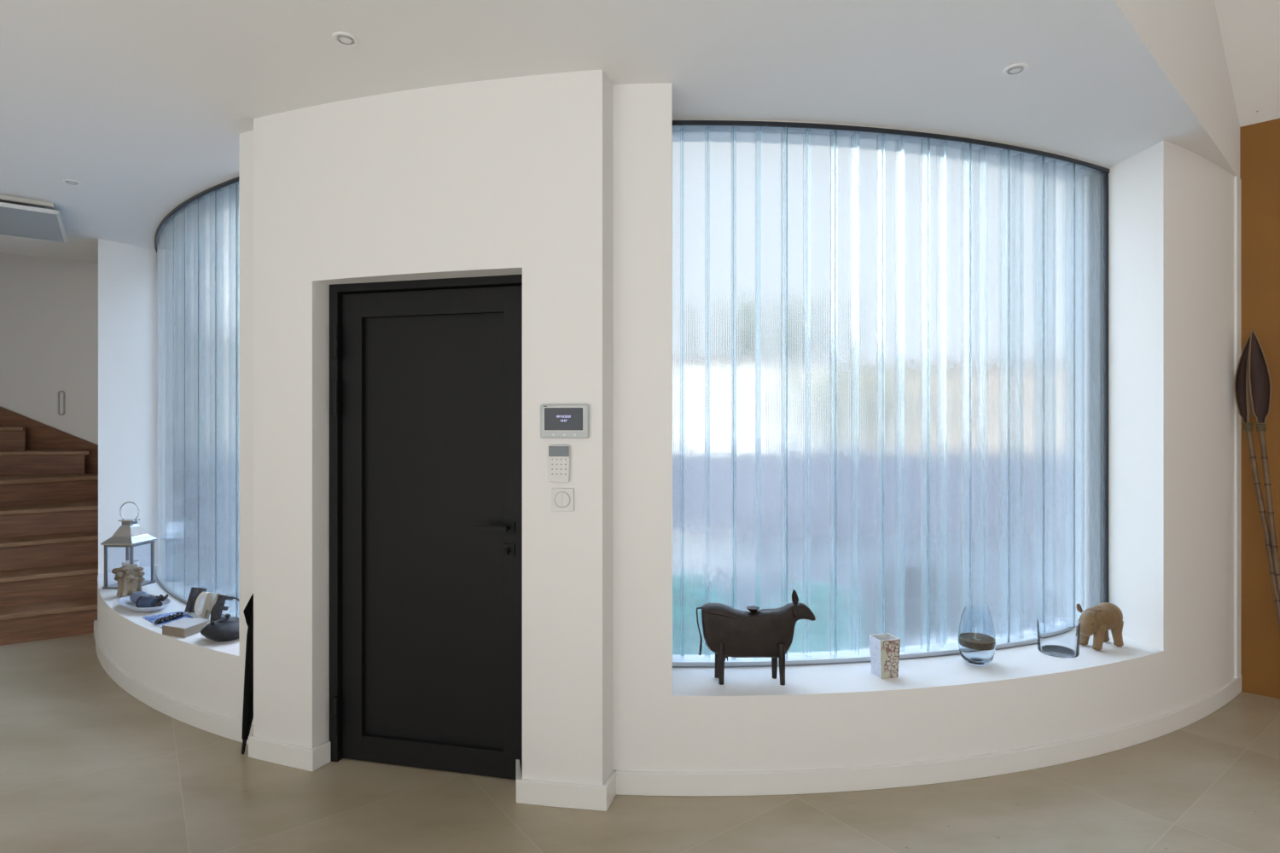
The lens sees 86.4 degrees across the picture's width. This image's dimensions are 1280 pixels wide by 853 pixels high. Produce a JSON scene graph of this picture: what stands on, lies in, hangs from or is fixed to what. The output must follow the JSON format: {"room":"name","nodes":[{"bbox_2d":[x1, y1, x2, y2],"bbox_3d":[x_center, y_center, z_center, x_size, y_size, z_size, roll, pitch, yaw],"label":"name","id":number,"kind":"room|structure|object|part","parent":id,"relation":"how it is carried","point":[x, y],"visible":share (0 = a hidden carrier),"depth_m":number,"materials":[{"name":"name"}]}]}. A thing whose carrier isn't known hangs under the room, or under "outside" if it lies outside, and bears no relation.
{"room":"lobby","nodes":[
{"label":"lobby","id":0,"kind":"room"},
{"bbox_2d":[0,252,98,445],"bbox_3d":[-5.750,-1.510,6.475,2.752,6.020,0.148,0,0,8],"label":"wall","id":1,"kind":"structure","parent":0,"point":[49,306],"depth_m":6.36,"materials":[{"name":"white paint"}]},
{"bbox_2d":[58,390,65,415],"bbox_3d":[-5.384,-0.219,6.339,0.068,0.231,0.015,0,0,8],"label":"recessed light","id":2,"kind":"object","parent":1,"relation":"in","point":[61,395],"visible":1,"depth_m":6.34,"materials":[{"name":"grey"}]},
{"bbox_2d":[97,130,253,724],"bbox_3d":[-2.838,0.050,4.295,3.391,2.901,0.768,0,0,42],"label":"wall","id":3,"kind":"structure","parent":0,"point":[200,672],"depth_m":4.99,"materials":[{"name":"white paint"}]},
{"bbox_2d":[111,564,145,596],"bbox_3d":[-3.264,0.985,4.348,0.160,0.200,0.153,0,0,36],"label":"ornament","id":4,"kind":"object","parent":3,"relation":"on","point":[130,578],"visible":0.91,"depth_m":4.32,"materials":[{"name":"brown wood"}]},
{"bbox_2d":[100,501,157,589],"bbox_3d":[-3.475,0.798,4.636,0.219,0.573,0.219,0,0,3],"label":"lantern","id":5,"kind":"object","parent":3,"relation":"on","point":[130,535],"visible":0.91,"depth_m":4.59,"materials":[{"name":"silver metal"}]},
{"bbox_3d":[-3.571,0.929,4.551,0.014,0.281,0.014,0,0,3],"label":"post","id":6,"kind":"part","parent":5,"relation":"part of","materials":[{"name":"silver metal"}]},
{"bbox_3d":[-3.561,0.929,4.731,0.014,0.281,0.014,0,0,3],"label":"post","id":7,"kind":"part","parent":5,"relation":"part of","materials":[{"name":"silver metal"}]},
{"bbox_3d":[-3.475,0.797,4.636,0.193,0.016,0.193,0,0,3],"label":"frame","id":8,"kind":"part","parent":5,"relation":"part of","materials":[{"name":"silver metal"}]},
{"bbox_3d":[-3.475,0.638,4.636,0.110,0.010,0.060,0,0,3],"label":"cap plate","id":9,"kind":"part","parent":5,"relation":"part of","materials":[{"name":"silver metal"}]},
{"bbox_3d":[-3.475,0.574,4.636,0.140,0.126,0.008,0,0,3],"label":"ring handle","id":10,"kind":"part","parent":5,"relation":"part of","materials":[{"name":"silver metal"}]},
{"bbox_2d":[121,559,139,567],"bbox_3d":[-3.475,0.995,4.646,0.100,0.150,0.100,0,0,0],"label":"candle","id":11,"kind":"object","parent":5,"relation":"in","point":[135,561],"visible":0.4,"depth_m":4.65,"materials":[{"name":"white wax"}]},
{"bbox_3d":[-3.390,0.929,4.541,0.014,0.281,0.014,0,0,3],"label":"post","id":12,"kind":"part","parent":5,"relation":"part of","materials":[{"name":"silver metal"}]},
{"bbox_3d":[-3.380,0.929,4.722,0.014,0.281,0.014,0,0,3],"label":"post","id":13,"kind":"part","parent":5,"relation":"part of","materials":[{"name":"silver metal"}]},
{"bbox_2d":[117,594,170,612],"bbox_3d":[-2.964,1.063,4.071,0.450,0.042,0.224,0,0,36],"label":"oval dish","id":14,"kind":"object","parent":3,"relation":"on","point":[125,602],"visible":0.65,"depth_m":4.04,"materials":[{"name":"grey ceramic"}]},
{"bbox_2d":[129,591,149,603],"bbox_3d":[-3.043,1.038,4.140,0.144,0.072,0.084,0,0,30],"label":"pebble","id":15,"kind":"object","parent":14,"relation":"in","point":[134,596],"visible":0.62,"depth_m":4.11,"materials":[{"name":"grey stone"}]},
{"bbox_2d":[135,595,160,608],"bbox_3d":[-2.899,1.036,4.003,0.153,0.076,0.077,0,0,21],"label":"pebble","id":16,"kind":"object","parent":14,"relation":"in","point":[143,602],"visible":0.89,"depth_m":3.97,"materials":[{"name":"stone"}]},
{"bbox_2d":[152,600,162,607],"bbox_3d":[-2.822,1.043,3.985,0.045,0.044,0.072,0,0,-32],"label":"pod","id":17,"kind":"object","parent":14,"relation":"in","point":[159,603],"visible":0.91,"depth_m":3.97,"materials":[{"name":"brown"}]},
{"bbox_2d":[155,593,168,601],"bbox_3d":[-2.800,1.009,3.999,0.064,0.037,0.067,0,0,0],"label":"seed pod","id":18,"kind":"object","parent":14,"relation":"in","point":[161,598],"visible":1,"depth_m":3.99,"materials":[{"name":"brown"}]},
{"bbox_2d":[141,610,192,628],"bbox_3d":[-2.628,1.082,3.825,0.350,0.004,0.189,0,0,39],"label":"leaflet","id":19,"kind":"object","parent":3,"relation":"on","point":[152,619],"visible":0.64,"depth_m":3.86,"materials":[{"name":"blue paper"}]},
{"bbox_2d":[154,612,183,624],"bbox_3d":[-2.628,1.070,3.799,0.069,0.021,0.201,0,0,10],"label":"beaded necklace","id":20,"kind":"object","parent":19,"relation":"on","point":[177,615],"visible":1,"depth_m":3.79,"materials":[{"name":"black metal"}]},
{"bbox_2d":[93,620,253,744],"bbox_3d":[-2.951,1.434,4.037,3.133,0.092,0.262,0,0,41],"label":"baseboard","id":21,"kind":"structure","parent":3,"relation":"attached to","point":[220,725],"depth_m":3.47,"materials":[{"name":"white"}]},
{"bbox_2d":[162,616,207,638],"bbox_3d":[-2.401,1.059,3.592,0.204,0.050,0.146,0,0,21],"label":"gift box","id":22,"kind":"object","parent":3,"relation":"on","point":[184,627],"visible":0.94,"depth_m":3.54,"materials":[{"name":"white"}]},
{"bbox_3d":[-2.401,1.036,3.592,0.204,0.003,0.146,0,0,21],"label":"lid","id":23,"kind":"part","parent":22,"relation":"part of","materials":[{"name":"grey cardboard"}]},
{"bbox_2d":[184,587,206,613],"bbox_3d":[-2.585,1.011,3.961,0.080,0.144,0.077,0,0,17],"label":"decorative piece","id":24,"kind":"object","parent":3,"relation":"on","point":[194,592],"visible":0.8,"depth_m":3.95,"materials":[{"name":"grey"}]},
{"bbox_2d":[154,175,238,617],"bbox_3d":[-2.942,-0.149,4.482,2.338,2.466,0.268,0,0,44],"label":"window","id":25,"kind":"structure","parent":3,"relation":"in","point":[196,244],"depth_m":4.05,"materials":[{"name":"clear glass"}]},
{"bbox_3d":[-2.940,1.073,4.483,2.332,0.022,0.251,0,0,44],"label":"foot rail","id":26,"kind":"part","parent":25,"relation":"part of","materials":[{"name":"black metal"}]},
{"bbox_3d":[-2.979,-1.365,4.442,2.337,0.019,0.158,0,0,44],"label":"rail","id":27,"kind":"part","parent":25,"relation":"part of","materials":[{"name":"black metal"}]},
{"bbox_2d":[194,592,209,616],"bbox_3d":[-2.502,1.016,3.903,0.088,0.135,0.074,0,0,16],"label":"decorative piece","id":28,"kind":"object","parent":3,"relation":"on","point":[200,600],"visible":0.6,"depth_m":3.90,"materials":[{"name":"white paint"}]},
{"bbox_2d":[200,593,225,619],"bbox_3d":[-2.405,1.012,3.836,0.096,0.142,0.077,0,0,17],"label":"decorative piece","id":29,"kind":"object","parent":3,"relation":"on","point":[211,599],"visible":0.7,"depth_m":3.83,"materials":[{"name":"beige wood"}]},
{"bbox_2d":[200,596,238,641],"bbox_3d":[-2.113,0.978,3.489,0.236,0.213,0.236,0,0,-13],"label":"teapot","id":30,"kind":"object","parent":3,"relation":"on","point":[226,629],"visible":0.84,"depth_m":3.42,"materials":[{"name":"black metal"}]},
{"bbox_3d":[-2.113,0.941,3.490,0.010,0.138,0.159,0,0,38],"label":"handle","id":31,"kind":"part","parent":30,"relation":"part of","materials":[{"name":"black metal"}]},
{"bbox_3d":[-2.113,0.987,3.489,0.088,0.010,0.088,0,0,38],"label":"lid","id":32,"kind":"part","parent":30,"relation":"part of","materials":[{"name":"black metal"}]},
{"bbox_3d":[-2.113,0.972,3.489,0.026,0.025,0.026,0,0,38],"label":"lid knob","id":33,"kind":"part","parent":30,"relation":"part of","materials":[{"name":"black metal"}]},
{"bbox_2d":[212,594,232,621],"bbox_3d":[-2.320,1.012,3.783,0.078,0.146,0.079,0,0,17],"label":"decorative piece","id":34,"kind":"object","parent":3,"relation":"on","point":[218,609],"visible":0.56,"depth_m":3.78,"materials":[{"name":"grey"}]},
{"bbox_2d":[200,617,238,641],"bbox_3d":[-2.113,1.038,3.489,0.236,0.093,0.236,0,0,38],"label":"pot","id":35,"kind":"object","parent":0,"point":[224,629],"depth_m":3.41,"materials":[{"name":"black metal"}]},
{"bbox_2d":[253,69,612,785],"bbox_3d":[-0.862,0.040,3.093,1.652,2.881,0.629,0,0,17],"label":"wall","id":36,"kind":"structure","parent":0,"point":[507,176],"depth_m":2.75,"materials":[{"name":"white paint"}]},
{"bbox_2d":[248,734,330,772],"bbox_3d":[-1.496,1.434,3.225,0.387,0.092,0.532,0,0,18],"label":"baseboard","id":37,"kind":"structure","parent":36,"relation":"attached to","point":[274,752],"depth_m":2.97,"materials":[{"name":"white"}]},
{"bbox_2d":[329,274,522,779],"bbox_3d":[-0.888,0.421,2.923,0.986,2.117,0.108,0,0,13],"label":"door","id":38,"kind":"structure","parent":36,"relation":"in","point":[426,375],"depth_m":2.96,"materials":[{"name":"black wood"}]},
{"bbox_3d":[-0.892,0.442,2.963,0.683,1.857,0.022,0,0,13],"label":"panel","id":39,"kind":"part","parent":38,"relation":"part of","materials":[{"name":"black wood"}]},
{"bbox_3d":[-0.610,0.424,2.830,0.140,0.022,0.052,0,0,13],"label":"handle","id":40,"kind":"part","parent":38,"relation":"part of","materials":[{"name":"black metal"}]},
{"bbox_3d":[-0.551,0.516,2.827,0.018,0.028,0.028,0,0,13],"label":"lock knob","id":41,"kind":"part","parent":38,"relation":"part of","materials":[{"name":"black metal"}]},
{"bbox_2d":[548,445,570,482],"bbox_3d":[-0.314,0.144,2.646,0.084,0.144,0.023,0,0,9],"label":"alarm keypad","id":42,"kind":"object","parent":36,"relation":"attached to","point":[559,456],"visible":1,"depth_m":2.64,"materials":[{"name":"white plastic"}]},
{"bbox_2d":[552,488,574,511],"bbox_3d":[-0.300,0.285,2.648,0.088,0.089,0.014,0,0,9],"label":"light switch","id":43,"kind":"object","parent":36,"relation":"attached to","point":[562,498],"visible":1,"depth_m":2.64,"materials":[{"name":"white plastic"}]},
{"bbox_2d":[540,404,588,438],"bbox_3d":[-0.293,-0.020,2.643,0.192,0.131,0.022,0,0,9],"label":"intercom","id":44,"kind":"object","parent":36,"relation":"attached to","point":[556,421],"visible":1,"depth_m":2.63,"materials":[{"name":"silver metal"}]},
{"bbox_2d":[515,759,616,811],"bbox_3d":[-0.336,1.434,2.730,0.468,0.092,0.202,0,0,19],"label":"baseboard","id":45,"kind":"structure","parent":36,"relation":"attached to","point":[527,792],"depth_m":2.65,"materials":[{"name":"white"}]},
{"bbox_2d":[0,0,1236,262],"bbox_3d":[-3.735,-1.506,2.274,13.189,0.250,7.055,0,0,-41],"label":"ceiling","id":46,"kind":"structure","parent":0,"point":[146,105],"depth_m":2.63,"materials":[{"name":"white paint"}]},
{"bbox_2d":[0,194,67,244],"bbox_3d":[-4.298,-1.342,4.149,1.200,0.080,0.840,0,0,-38],"label":"panel","id":47,"kind":"object","parent":46,"relation":"attached to","point":[20,221],"visible":1,"depth_m":4.33,"materials":[{"name":"grey"}]},
{"bbox_3d":[-4.085,-1.369,3.872,1.140,0.026,0.040,0,0,-38],"label":"mounting rail","id":48,"kind":"part","parent":47,"relation":"part of","materials":[{"name":"grey metal"}]},
{"bbox_3d":[-4.298,-1.313,4.149,1.176,0.018,0.816,0,0,-38],"label":"panel","id":49,"kind":"part","parent":47,"relation":"part of","materials":[{"name":"grey"}]},
{"bbox_2d":[61,179,81,185],"bbox_3d":[-3.205,-1.377,3.840,0.088,0.010,0.088,0,0,-37],"label":"recessed light","id":50,"kind":"object","parent":46,"relation":"in","point":[66,181],"visible":1,"depth_m":3.83,"materials":[{"name":"white"}]},
{"bbox_2d":[331,31,359,46],"bbox_3d":[-1.048,-1.377,2.425,0.088,0.010,0.088,0,0,-19],"label":"recessed light","id":51,"kind":"object","parent":46,"relation":"in","point":[346,39],"visible":1,"depth_m":2.42,"materials":[{"name":"white"}]},
{"bbox_2d":[1002,63,1028,75],"bbox_3d":[1.450,-1.377,2.630,0.088,0.010,0.088,0,0,-9],"label":"recessed light","id":52,"kind":"object","parent":46,"relation":"in","point":[1018,68],"visible":1,"depth_m":2.62,"materials":[{"name":"white"}]},
{"bbox_2d":[0,634,1279,852],"bbox_3d":[0.000,1.510,1.350,14.000,0.060,10.700,0,0,0],"label":"floor","id":53,"kind":"structure","parent":0,"point":[87,766],"depth_m":2.69,"materials":[{"name":"tile"}]},
{"bbox_2d":[0,406,98,645],"bbox_3d":[-5.277,0.536,5.656,1.612,1.887,2.921,0,0,-32],"label":"staircase","id":54,"kind":"structure","parent":53,"relation":"on","point":[49,475],"depth_m":5.28,"materials":[{"name":"brown wood"}]},
{"bbox_2d":[241,593,253,755],"bbox_3d":[-1.746,0.949,3.120,0.101,1.064,0.128,0,0,18],"label":"folded umbrella","id":55,"kind":"object","parent":53,"relation":"on","point":[247,712],"visible":0.45,"depth_m":3.08,"materials":[{"name":"black fabric"}]},
{"bbox_2d":[1233,333,1279,636],"bbox_3d":[3.290,0.488,3.544,0.091,1.983,0.362,0,0,0],"label":"spear","id":56,"kind":"object","parent":53,"relation":"on","point":[1242,396],"visible":0.88,"depth_m":3.64,"materials":[{"name":"brown wood"}]},
{"bbox_2d":[1247,330,1279,598],"bbox_3d":[3.347,0.482,3.550,0.071,1.992,0.269,0,0,-42],"label":"spear","id":57,"kind":"object","parent":53,"relation":"on","point":[1259,375],"visible":1,"depth_m":3.61,"materials":[{"name":"brown wood"}]},
{"bbox_2d":[612,83,1233,772],"bbox_3d":[1.508,0.050,3.364,4.037,2.901,0.897,0,0,-17],"label":"wall","id":58,"kind":"structure","parent":0,"point":[1171,207],"depth_m":3.01,"materials":[{"name":"white paint"}]},
{"bbox_2d":[696,589,815,686],"bbox_3d":[0.491,0.891,2.900,0.506,0.388,0.112,0,0,2],"label":"cow figurine","id":59,"kind":"object","parent":58,"relation":"on","point":[728,631],"visible":1,"depth_m":2.86,"materials":[{"name":"brown metal"}]},
{"bbox_3d":[0.340,0.997,2.940,0.033,0.175,0.039,0,0,-32],"label":"leg","id":60,"kind":"part","parent":59,"relation":"part of","materials":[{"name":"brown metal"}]},
{"bbox_3d":[0.342,0.997,2.867,0.032,0.175,0.039,0,0,1],"label":"leg","id":61,"kind":"part","parent":59,"relation":"part of","materials":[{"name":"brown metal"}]},
{"bbox_3d":[0.481,0.777,2.900,0.058,0.022,0.058,0,0,2],"label":"coin dish","id":62,"kind":"part","parent":59,"relation":"part of","materials":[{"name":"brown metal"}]},
{"bbox_3d":[0.581,0.997,2.934,0.032,0.175,0.039,0,0,2],"label":"leg","id":63,"kind":"part","parent":59,"relation":"part of","materials":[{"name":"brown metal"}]},
{"bbox_3d":[0.593,0.997,2.860,0.033,0.175,0.039,0,0,1],"label":"leg","id":64,"kind":"part","parent":59,"relation":"part of","materials":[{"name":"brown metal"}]},
{"bbox_2d":[868,633,900,679],"bbox_3d":[1.067,1.001,2.968,0.098,0.166,0.088,0,0,-15],"label":"pot","id":65,"kind":"object","parent":58,"relation":"on","point":[884,648],"visible":1,"depth_m":2.94,"materials":[{"name":"ceramic"}]},
{"bbox_2d":[671,119,1109,668],"bbox_3d":[1.321,-0.149,3.324,2.455,2.466,0.283,0,0,-14],"label":"window","id":66,"kind":"structure","parent":58,"relation":"in","point":[890,346],"depth_m":3.15,"materials":[{"name":"clear glass"}]},
{"bbox_3d":[1.320,1.073,3.326,2.449,0.022,0.266,0,0,-14],"label":"foot rail","id":67,"kind":"part","parent":66,"relation":"part of","materials":[{"name":"silver metal"}]},
{"bbox_3d":[1.333,-1.365,3.271,2.454,0.019,0.173,0,0,-14],"label":"rail","id":68,"kind":"part","parent":66,"relation":"part of","materials":[{"name":"black metal"}]},
{"bbox_3d":[2.473,-0.145,3.689,0.015,2.458,0.116,0,0,-29],"label":"post","id":69,"kind":"part","parent":66,"relation":"part of","materials":[{"name":"black metal"}]},
{"bbox_2d":[611,674,1241,796],"bbox_3d":[1.705,1.434,3.144,3.772,0.092,0.392,0,0,-18],"label":"baseboard","id":70,"kind":"structure","parent":58,"relation":"attached to","point":[873,777],"depth_m":2.80,"materials":[{"name":"white"}]},
{"bbox_2d":[957,605,995,665],"bbox_3d":[1.541,0.958,3.117,0.157,0.252,0.157,0,0,0],"label":"glass vase","id":71,"kind":"object","parent":58,"relation":"on","point":[976,639],"visible":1,"depth_m":3.06,"materials":[{"name":"clear glass"}]},
{"bbox_2d":[1036,616,1080,658],"bbox_3d":[2.001,1.009,3.258,0.177,0.150,0.177,0,0,0],"label":"glass bowl","id":72,"kind":"object","parent":58,"relation":"on","point":[1059,637],"visible":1,"depth_m":3.20,"materials":[{"name":"clear glass"}]},
{"bbox_2d":[1076,602,1123,651],"bbox_3d":[2.264,0.977,3.350,0.295,0.210,0.140,0,0,-22],"label":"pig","id":73,"kind":"object","parent":58,"relation":"on","point":[1096,620],"visible":0.98,"depth_m":3.31},
{"bbox_3d":[2.206,1.017,3.372,0.070,0.130,0.057,0,0,-22],"label":"leg","id":74,"kind":"part","parent":73,"relation":"part of","materials":[{"name":"brown wood"}]},
{"bbox_3d":[2.222,1.017,3.302,0.068,0.130,0.056,0,0,-22],"label":"leg","id":75,"kind":"part","parent":73,"relation":"part of","materials":[{"name":"brown wood"}]},
{"bbox_3d":[2.332,1.017,3.423,0.059,0.130,0.057,0,0,-22],"label":"leg","id":76,"kind":"part","parent":73,"relation":"part of","materials":[{"name":"brown wood"}]},
{"bbox_3d":[2.347,1.017,3.351,0.059,0.130,0.057,0,0,-22],"label":"leg","id":77,"kind":"part","parent":73,"relation":"part of","materials":[{"name":"brown wood"}]},
{"bbox_2d":[1233,175,1240,678],"bbox_3d":[3.361,0.050,3.815,0.196,2.861,0.024,0,0,-42],"label":"trim","id":78,"kind":"structure","parent":58,"relation":"attached to","point":[1236,180],"depth_m":3.76,"materials":[{"name":"white paint"}]},
{"bbox_2d":[1111,0,1239,178],"bbox_3d":[-1.049,-2.451,-0.039,11.968,2.138,0.043,0,0,-41],"label":"wall","id":79,"kind":"structure","parent":0,"point":[1184,37],"depth_m":3.03,"materials":[{"name":"white paint"}]},
{"bbox_2d":[1213,0,1279,127],"bbox_3d":[0.000,-2.559,0.050,16.000,1.872,10.100,0,0,0],"label":"ceiling","id":80,"kind":"structure","parent":0,"point":[1249,29],"depth_m":3.46,"materials":[{"name":"white paint"}]},
{"bbox_2d":[1239,118,1279,698],"bbox_3d":[5.130,-0.102,2.308,5.179,3.205,0.150,0,0,42],"label":"wall","id":81,"kind":"structure","parent":0,"point":[1259,142],"depth_m":3.75,"materials":[{"name":"brown paint"}]}
]}

